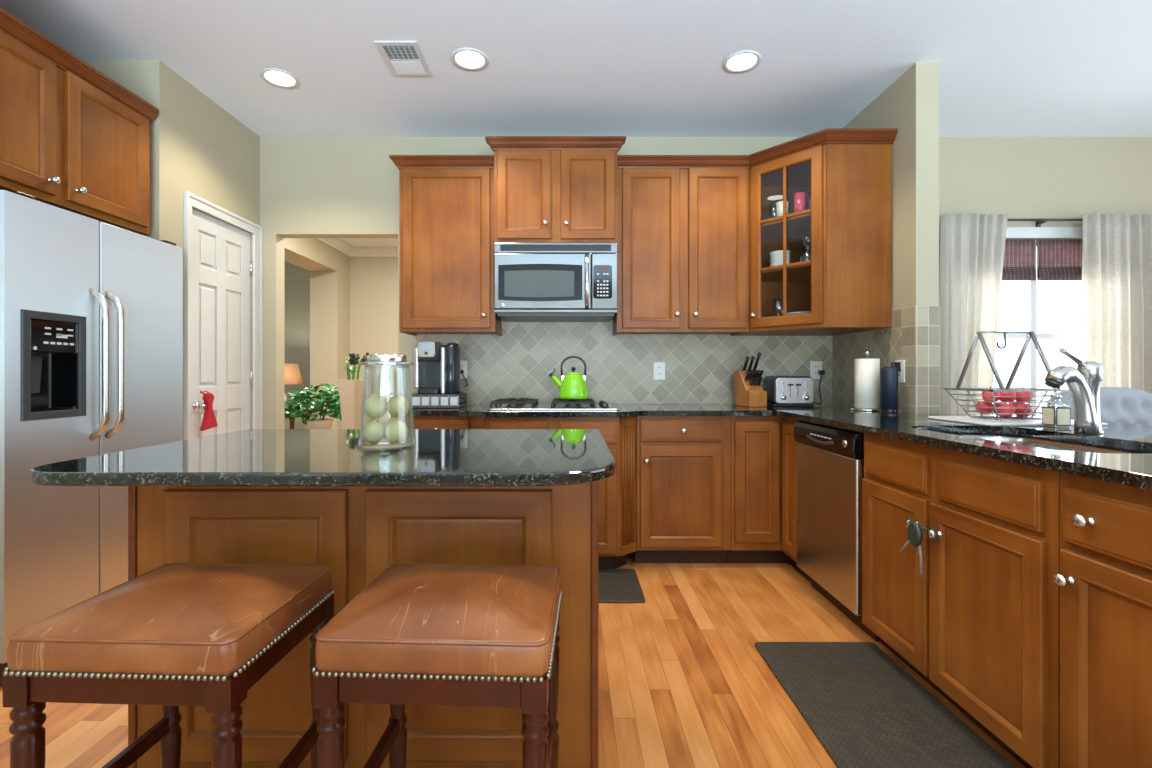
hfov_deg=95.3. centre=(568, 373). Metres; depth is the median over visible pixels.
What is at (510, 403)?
gas cooktop
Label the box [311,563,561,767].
bar stool
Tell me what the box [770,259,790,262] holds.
bowl
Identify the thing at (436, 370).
coffee maker
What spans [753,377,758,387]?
knife
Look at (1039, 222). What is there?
curtain rod
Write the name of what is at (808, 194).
drinking glass
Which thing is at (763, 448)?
base cabinet
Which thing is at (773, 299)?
drinking glass
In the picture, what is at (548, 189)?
upper cabinet
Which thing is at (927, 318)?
backsplash
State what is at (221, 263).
door
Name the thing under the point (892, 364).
power adapter
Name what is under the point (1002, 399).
apple
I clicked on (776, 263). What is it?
bowl
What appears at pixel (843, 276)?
upper cabinet
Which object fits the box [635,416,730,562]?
base cabinet
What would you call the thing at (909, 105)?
wall
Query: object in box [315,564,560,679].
cushion
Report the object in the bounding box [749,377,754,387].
knife
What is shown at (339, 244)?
trim
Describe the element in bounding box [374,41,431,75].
ceiling vent
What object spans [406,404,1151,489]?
countertop
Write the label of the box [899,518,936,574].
hanging ornament
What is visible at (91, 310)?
refrigerator
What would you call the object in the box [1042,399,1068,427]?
bottle
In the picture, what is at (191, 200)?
trim
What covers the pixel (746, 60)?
recessed light
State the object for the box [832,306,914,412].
backsplash
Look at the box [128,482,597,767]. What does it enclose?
kitchen island
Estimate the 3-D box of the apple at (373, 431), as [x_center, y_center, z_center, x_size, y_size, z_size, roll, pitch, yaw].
[-0.564,0.165,1.516,0.064,0.071,0.065,0,0,0]
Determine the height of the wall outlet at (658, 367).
0.124 m
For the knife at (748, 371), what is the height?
0.079 m
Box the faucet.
[1044,348,1103,433]
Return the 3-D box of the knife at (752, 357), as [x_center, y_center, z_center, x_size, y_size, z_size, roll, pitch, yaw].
[1.186,-0.059,3.423,0.020,0.111,0.083,0,0,-9]
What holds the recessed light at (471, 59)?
in the ceiling
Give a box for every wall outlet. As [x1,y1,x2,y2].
[460,361,466,377]
[653,362,664,379]
[810,361,821,378]
[895,360,904,382]
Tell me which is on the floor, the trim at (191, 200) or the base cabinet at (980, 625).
the base cabinet at (980, 625)
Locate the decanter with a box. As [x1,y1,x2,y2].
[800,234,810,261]
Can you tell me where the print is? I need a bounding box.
[43,327,73,344]
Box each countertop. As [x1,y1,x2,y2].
[28,429,615,485]
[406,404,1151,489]
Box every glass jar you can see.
[358,354,415,448]
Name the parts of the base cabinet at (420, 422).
drawer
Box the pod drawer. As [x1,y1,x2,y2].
[402,393,467,407]
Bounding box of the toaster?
[763,370,824,406]
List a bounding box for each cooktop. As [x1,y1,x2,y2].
[488,398,618,409]
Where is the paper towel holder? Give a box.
[850,350,879,410]
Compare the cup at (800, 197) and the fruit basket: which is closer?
the fruit basket
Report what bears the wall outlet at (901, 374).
attached to the backsplash at (898, 342)
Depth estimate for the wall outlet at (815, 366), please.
3.65 m
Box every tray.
[418,388,439,393]
[928,416,1107,425]
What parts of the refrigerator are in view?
freezer door, dispenser frame, control panel, handle, handle, fridge door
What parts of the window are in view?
casing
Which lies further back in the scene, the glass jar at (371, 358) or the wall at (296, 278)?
the wall at (296, 278)
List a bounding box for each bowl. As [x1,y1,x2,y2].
[770,250,789,254]
[770,253,789,257]
[770,256,789,260]
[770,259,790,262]
[770,262,789,265]
[946,390,1071,419]
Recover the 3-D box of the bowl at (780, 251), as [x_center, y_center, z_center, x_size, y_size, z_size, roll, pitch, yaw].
[1.334,-0.756,3.319,0.124,0.025,0.124,0,0,0]
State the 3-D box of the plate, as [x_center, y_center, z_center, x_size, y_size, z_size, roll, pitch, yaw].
[1.432,-0.367,3.253,0.190,0.017,0.190,0,0,0]
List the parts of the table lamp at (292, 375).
lamp shade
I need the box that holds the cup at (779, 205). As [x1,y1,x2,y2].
[776,201,787,216]
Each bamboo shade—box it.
[1002,239,1035,279]
[1037,239,1081,279]
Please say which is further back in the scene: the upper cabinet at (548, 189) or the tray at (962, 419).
the upper cabinet at (548, 189)
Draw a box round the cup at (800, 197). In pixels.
[794,192,805,212]
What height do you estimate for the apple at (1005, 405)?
0.071 m
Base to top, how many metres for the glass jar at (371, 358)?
0.266 m
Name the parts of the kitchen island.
corner trim, framed panel, panel, framed panel, panel, corner trim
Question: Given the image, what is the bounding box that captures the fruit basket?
[943,331,1071,419]
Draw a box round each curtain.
[939,213,1007,413]
[1082,213,1151,393]
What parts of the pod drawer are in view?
handle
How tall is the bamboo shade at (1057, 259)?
0.285 m
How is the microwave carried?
attached to the upper cabinet at (548, 189)
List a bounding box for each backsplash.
[413,318,832,403]
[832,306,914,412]
[915,306,939,413]
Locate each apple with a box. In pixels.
[975,402,993,414]
[981,386,1000,402]
[996,403,1015,416]
[999,387,1016,401]
[1014,401,1032,416]
[1015,386,1032,401]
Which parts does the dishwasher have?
pocket handle, control panel, door panel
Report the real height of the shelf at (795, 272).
0.016 m
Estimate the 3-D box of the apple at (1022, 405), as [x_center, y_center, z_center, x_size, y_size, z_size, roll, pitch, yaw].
[1.959,0.151,2.269,0.067,0.071,0.067,0,0,38]
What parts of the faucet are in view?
lever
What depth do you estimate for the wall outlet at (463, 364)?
3.65 m
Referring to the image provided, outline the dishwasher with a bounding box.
[793,420,879,641]
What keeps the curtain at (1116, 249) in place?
hanging from the curtain rod
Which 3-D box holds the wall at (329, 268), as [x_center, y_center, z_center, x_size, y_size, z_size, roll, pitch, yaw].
[-2.746,-0.264,5.280,0.942,2.777,3.240,0,0,0]
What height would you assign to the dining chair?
1.055 m
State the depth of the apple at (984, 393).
2.28 m
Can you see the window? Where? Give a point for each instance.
(1028, 286)
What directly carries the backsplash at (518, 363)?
attached to the wall at (311, 187)
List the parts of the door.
knob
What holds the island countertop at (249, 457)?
on the kitchen island
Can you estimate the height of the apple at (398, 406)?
0.072 m
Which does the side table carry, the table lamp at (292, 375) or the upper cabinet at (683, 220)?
the table lamp at (292, 375)
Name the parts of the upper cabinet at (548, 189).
door, panel, crown moulding, panel, door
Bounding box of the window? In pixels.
[997,227,1082,414]
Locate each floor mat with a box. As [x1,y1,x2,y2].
[598,569,644,602]
[755,642,1014,767]
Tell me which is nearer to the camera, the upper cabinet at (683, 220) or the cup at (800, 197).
the cup at (800, 197)
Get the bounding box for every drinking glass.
[768,200,778,221]
[772,298,782,315]
[807,193,810,208]
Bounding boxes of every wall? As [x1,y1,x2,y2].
[83,60,259,439]
[260,137,1151,428]
[284,238,349,428]
[284,261,309,428]
[350,257,397,423]
[833,62,938,413]
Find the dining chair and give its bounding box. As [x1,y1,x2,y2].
[1047,387,1151,424]
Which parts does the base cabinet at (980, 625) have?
panel, door, false drawer, knob, knob, panel, door, false drawer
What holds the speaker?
on the countertop at (1134, 470)
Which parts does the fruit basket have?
handle frame, handle frame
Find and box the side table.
[288,412,309,428]
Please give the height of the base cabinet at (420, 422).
0.884 m
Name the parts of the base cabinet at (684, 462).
door, panel, drawer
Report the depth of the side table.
6.75 m
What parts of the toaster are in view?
plate, power cord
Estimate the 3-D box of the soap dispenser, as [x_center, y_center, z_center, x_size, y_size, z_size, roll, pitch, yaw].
[1.921,0.129,2.070,0.071,0.161,0.069,0,0,0]
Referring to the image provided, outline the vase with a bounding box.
[338,352,368,428]
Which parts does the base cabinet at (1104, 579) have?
knob, knob, frame, door, drawer, panel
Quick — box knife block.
[734,370,766,406]
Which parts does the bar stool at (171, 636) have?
leg, nailhead trim, leg, leg, leg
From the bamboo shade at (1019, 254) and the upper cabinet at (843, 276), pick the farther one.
the bamboo shade at (1019, 254)
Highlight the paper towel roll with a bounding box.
[854,359,879,407]
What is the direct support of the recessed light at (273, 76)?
in the ceiling
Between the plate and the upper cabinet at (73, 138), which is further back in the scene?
the plate
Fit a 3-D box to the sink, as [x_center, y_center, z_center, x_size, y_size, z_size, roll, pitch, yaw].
[1.555,0.336,1.765,0.456,0.191,0.776,0,0,0]
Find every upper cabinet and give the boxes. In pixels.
[0,7,158,234]
[389,155,501,335]
[485,136,625,242]
[613,155,748,335]
[734,129,897,335]
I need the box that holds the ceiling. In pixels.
[0,0,1151,246]
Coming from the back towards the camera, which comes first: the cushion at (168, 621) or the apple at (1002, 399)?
the apple at (1002, 399)
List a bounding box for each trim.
[184,191,262,439]
[316,238,397,256]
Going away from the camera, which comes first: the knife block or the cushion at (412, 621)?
the cushion at (412, 621)
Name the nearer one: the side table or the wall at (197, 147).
the wall at (197, 147)
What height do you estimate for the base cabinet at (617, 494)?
0.884 m
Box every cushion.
[7,564,331,678]
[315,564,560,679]
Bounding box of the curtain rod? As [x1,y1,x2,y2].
[1007,219,1082,226]
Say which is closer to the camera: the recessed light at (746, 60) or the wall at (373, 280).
the recessed light at (746, 60)
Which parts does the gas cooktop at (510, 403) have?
burner, burner, control knob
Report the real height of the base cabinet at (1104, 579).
0.884 m
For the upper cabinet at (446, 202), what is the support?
attached to the wall at (311, 187)
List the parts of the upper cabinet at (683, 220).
door, panel, crown moulding, door, panel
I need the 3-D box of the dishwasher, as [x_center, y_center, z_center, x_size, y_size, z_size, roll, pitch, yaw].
[1.492,0.685,2.502,0.608,0.880,0.591,0,0,0]
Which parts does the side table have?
leg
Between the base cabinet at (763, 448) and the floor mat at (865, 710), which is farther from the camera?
the base cabinet at (763, 448)
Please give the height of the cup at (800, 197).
0.150 m
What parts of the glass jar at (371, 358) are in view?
lid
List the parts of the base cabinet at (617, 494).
drawer, drawer, panel, door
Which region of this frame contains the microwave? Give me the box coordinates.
[494,243,617,321]
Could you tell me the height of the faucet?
0.304 m
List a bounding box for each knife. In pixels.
[742,356,749,373]
[744,370,750,381]
[747,370,753,381]
[748,356,754,370]
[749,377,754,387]
[753,352,760,370]
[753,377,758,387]
[756,377,762,387]
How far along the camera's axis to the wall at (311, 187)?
3.66 m
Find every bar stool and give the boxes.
[2,563,334,767]
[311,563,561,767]
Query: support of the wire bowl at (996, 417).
on the fruit basket
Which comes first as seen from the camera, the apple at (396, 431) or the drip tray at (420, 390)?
the apple at (396, 431)
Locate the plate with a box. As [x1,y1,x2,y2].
[787,312,810,314]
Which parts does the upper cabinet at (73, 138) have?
panel, door, knob, frame, crown moulding, knob, door, panel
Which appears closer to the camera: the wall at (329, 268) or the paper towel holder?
the paper towel holder
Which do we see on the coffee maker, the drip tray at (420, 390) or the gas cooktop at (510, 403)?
the drip tray at (420, 390)
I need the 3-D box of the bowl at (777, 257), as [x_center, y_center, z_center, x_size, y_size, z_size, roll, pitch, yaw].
[1.334,-0.720,3.319,0.124,0.025,0.124,0,0,0]
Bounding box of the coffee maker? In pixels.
[413,341,467,393]
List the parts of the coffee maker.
plate, water tank, power cord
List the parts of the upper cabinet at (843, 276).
door, frame, crown moulding, panel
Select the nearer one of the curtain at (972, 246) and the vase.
the curtain at (972, 246)
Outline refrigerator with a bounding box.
[0,190,182,684]
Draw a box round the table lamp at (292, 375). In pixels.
[284,364,302,405]
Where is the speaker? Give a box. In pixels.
[880,367,897,412]
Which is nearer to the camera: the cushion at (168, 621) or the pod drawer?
the cushion at (168, 621)
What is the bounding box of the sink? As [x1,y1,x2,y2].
[947,433,1151,453]
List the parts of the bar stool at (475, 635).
leg, leg, nailhead trim, leg, leg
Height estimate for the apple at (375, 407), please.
0.067 m
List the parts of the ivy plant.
vine stem, pot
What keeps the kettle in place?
on the gas cooktop at (510, 403)
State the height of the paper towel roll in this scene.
0.280 m
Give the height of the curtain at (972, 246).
2.202 m
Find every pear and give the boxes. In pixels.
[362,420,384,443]
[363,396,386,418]
[383,416,396,438]
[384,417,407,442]
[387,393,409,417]
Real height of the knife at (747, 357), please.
0.111 m
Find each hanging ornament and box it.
[200,391,217,430]
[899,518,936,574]
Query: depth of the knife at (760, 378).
3.35 m
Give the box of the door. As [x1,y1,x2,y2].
[192,208,251,438]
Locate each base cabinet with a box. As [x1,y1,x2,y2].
[402,416,469,428]
[470,416,636,568]
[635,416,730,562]
[727,416,810,581]
[862,433,1059,767]
[1052,472,1151,767]
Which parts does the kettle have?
spout, handle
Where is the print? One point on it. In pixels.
(51, 335)
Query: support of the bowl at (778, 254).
on the bowl at (777, 257)
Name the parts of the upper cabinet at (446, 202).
crown moulding, door, panel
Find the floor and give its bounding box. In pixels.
[0,552,1024,767]
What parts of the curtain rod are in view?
rod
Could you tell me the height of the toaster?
0.235 m
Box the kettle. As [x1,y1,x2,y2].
[549,356,588,398]
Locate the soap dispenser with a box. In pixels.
[1042,388,1070,427]
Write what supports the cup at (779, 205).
on the upper cabinet at (843, 276)
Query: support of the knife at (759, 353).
on the knife block
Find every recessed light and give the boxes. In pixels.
[260,68,299,87]
[451,48,488,70]
[723,50,761,72]
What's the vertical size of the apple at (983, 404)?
0.071 m
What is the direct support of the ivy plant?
on the plant stand
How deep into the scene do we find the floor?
1.93 m
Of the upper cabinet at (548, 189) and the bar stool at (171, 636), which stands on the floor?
the bar stool at (171, 636)
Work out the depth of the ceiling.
2.77 m
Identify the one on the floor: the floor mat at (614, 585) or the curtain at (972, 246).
the floor mat at (614, 585)
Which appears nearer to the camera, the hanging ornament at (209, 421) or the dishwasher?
the dishwasher
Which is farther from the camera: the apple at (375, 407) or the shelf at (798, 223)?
the shelf at (798, 223)
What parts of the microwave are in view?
door, vent trim, filter panel, trim, handle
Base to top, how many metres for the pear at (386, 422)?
0.075 m
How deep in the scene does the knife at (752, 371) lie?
3.37 m
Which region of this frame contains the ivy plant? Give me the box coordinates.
[284,384,341,428]
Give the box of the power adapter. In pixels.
[890,362,900,410]
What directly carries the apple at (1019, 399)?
in the fruit basket
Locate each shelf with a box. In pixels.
[761,212,810,238]
[761,264,810,281]
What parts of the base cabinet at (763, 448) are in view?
door, panel, door, panel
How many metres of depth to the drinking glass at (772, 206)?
3.37 m

